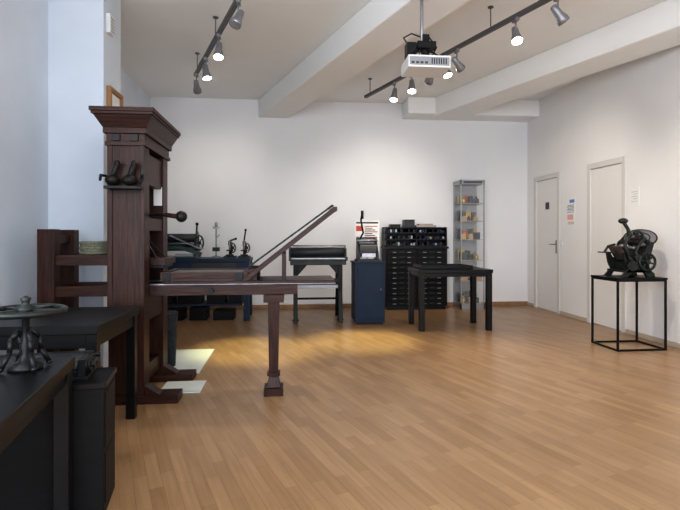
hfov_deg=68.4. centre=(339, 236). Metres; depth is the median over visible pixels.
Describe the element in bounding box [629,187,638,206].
notice sheet
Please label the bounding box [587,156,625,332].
door
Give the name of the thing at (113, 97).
picture frame
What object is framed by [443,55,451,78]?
track spotlight
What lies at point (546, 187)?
door
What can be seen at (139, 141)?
press
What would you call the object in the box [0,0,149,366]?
wall
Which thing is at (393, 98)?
track spotlight
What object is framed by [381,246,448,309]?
base cabinet
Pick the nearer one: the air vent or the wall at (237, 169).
the air vent
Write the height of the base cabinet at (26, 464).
0.600 m
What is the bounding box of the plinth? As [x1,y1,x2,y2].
[591,275,667,351]
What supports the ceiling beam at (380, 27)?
attached to the ceiling
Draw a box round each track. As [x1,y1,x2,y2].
[194,0,240,75]
[364,0,551,97]
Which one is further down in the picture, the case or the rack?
the case
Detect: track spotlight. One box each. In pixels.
[193,73,201,93]
[202,57,211,79]
[213,33,223,59]
[229,0,243,29]
[390,82,397,101]
[408,78,415,93]
[424,78,432,84]
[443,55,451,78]
[451,48,464,72]
[511,16,522,44]
[550,0,569,25]
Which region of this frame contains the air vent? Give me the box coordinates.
[106,13,114,36]
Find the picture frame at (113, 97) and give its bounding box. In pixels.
[106,85,122,105]
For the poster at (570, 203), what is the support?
attached to the wall at (631, 109)
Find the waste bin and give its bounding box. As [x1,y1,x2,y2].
[167,310,177,366]
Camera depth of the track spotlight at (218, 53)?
5.24 m
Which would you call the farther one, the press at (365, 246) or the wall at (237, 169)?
the wall at (237, 169)
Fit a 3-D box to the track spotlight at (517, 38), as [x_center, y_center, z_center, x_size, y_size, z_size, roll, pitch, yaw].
[1.710,-2.000,4.856,0.108,0.261,0.150,0,0,-6]
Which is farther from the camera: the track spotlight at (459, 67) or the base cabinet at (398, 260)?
the base cabinet at (398, 260)
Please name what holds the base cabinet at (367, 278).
on the floor
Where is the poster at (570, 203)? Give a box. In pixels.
[565,197,575,225]
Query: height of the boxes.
0.130 m
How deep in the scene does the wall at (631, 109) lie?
6.48 m
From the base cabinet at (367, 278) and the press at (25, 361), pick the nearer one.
the press at (25, 361)
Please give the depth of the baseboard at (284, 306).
8.77 m
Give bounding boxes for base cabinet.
[0,367,116,509]
[350,260,385,324]
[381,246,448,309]
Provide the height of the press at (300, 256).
1.132 m
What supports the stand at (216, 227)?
on the workbench
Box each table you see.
[0,306,138,418]
[0,356,74,509]
[408,267,492,331]
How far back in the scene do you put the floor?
3.32 m
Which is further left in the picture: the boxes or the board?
the board
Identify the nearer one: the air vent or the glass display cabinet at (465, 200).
the air vent
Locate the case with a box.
[413,264,472,268]
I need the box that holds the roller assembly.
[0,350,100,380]
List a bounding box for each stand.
[211,222,220,257]
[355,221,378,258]
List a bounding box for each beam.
[258,0,469,117]
[402,97,538,121]
[436,0,679,115]
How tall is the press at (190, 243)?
0.543 m
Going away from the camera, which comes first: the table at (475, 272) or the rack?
the table at (475, 272)
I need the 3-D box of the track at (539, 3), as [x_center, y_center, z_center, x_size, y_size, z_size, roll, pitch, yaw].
[1.564,-2.260,5.190,0.060,0.260,5.500,0,0,-25]
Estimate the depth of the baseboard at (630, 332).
6.20 m
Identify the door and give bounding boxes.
[534,172,559,313]
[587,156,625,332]
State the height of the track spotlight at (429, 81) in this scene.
0.250 m
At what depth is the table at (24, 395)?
1.93 m
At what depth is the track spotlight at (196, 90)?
6.54 m
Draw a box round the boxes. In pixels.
[389,220,435,226]
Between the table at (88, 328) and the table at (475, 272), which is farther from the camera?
the table at (475, 272)
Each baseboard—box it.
[171,301,527,309]
[527,302,679,348]
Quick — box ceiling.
[121,0,665,103]
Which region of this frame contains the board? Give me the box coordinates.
[161,349,214,392]
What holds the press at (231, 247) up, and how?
on the workbench
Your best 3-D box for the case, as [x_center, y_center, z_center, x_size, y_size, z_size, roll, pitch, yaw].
[1.422,0.410,6.951,0.710,0.050,0.450,0,0,-6]
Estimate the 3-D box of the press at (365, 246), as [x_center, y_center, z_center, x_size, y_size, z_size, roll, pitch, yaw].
[0.401,-0.015,7.356,0.340,0.740,0.320,0,0,-6]
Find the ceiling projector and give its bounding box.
[401,0,450,77]
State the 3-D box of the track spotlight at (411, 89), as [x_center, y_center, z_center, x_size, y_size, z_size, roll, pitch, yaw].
[0.930,-2.000,6.503,0.108,0.260,0.134,0,0,-6]
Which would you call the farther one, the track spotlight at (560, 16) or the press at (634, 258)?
the press at (634, 258)
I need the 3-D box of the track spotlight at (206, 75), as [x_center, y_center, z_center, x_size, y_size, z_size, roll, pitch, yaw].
[-1.582,-2.002,5.944,0.114,0.257,0.112,0,0,-6]
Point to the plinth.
(616, 278)
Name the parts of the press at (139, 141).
webbing coil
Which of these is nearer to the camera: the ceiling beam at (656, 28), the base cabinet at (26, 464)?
the base cabinet at (26, 464)
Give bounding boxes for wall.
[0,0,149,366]
[150,97,526,304]
[527,45,679,342]
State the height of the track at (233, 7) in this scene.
0.260 m
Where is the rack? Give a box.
[382,227,446,246]
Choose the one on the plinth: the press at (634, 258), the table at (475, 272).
the press at (634, 258)
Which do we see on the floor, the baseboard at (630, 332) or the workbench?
the workbench
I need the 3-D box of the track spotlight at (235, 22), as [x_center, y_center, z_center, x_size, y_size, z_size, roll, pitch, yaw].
[-0.929,-1.999,4.494,0.107,0.261,0.155,0,0,20]
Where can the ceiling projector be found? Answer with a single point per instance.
(424, 65)
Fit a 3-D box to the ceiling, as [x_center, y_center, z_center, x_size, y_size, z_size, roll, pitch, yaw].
[0.618,-2.450,3.378,7.300,0.120,11.400,0,0,-6]
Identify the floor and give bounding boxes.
[107,305,679,509]
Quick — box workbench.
[167,257,252,320]
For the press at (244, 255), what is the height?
0.447 m
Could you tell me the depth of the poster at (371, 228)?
7.62 m
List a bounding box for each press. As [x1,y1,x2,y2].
[0,296,68,372]
[37,106,336,404]
[167,222,203,257]
[223,238,236,257]
[238,229,250,257]
[289,245,347,323]
[354,211,380,261]
[598,218,657,277]
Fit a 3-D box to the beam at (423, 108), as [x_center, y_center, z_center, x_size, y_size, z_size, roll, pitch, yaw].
[2.303,-2.250,8.847,2.340,0.280,0.450,0,0,-6]
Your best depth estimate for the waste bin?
4.75 m
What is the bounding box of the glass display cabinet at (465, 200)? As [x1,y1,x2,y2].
[453,180,484,308]

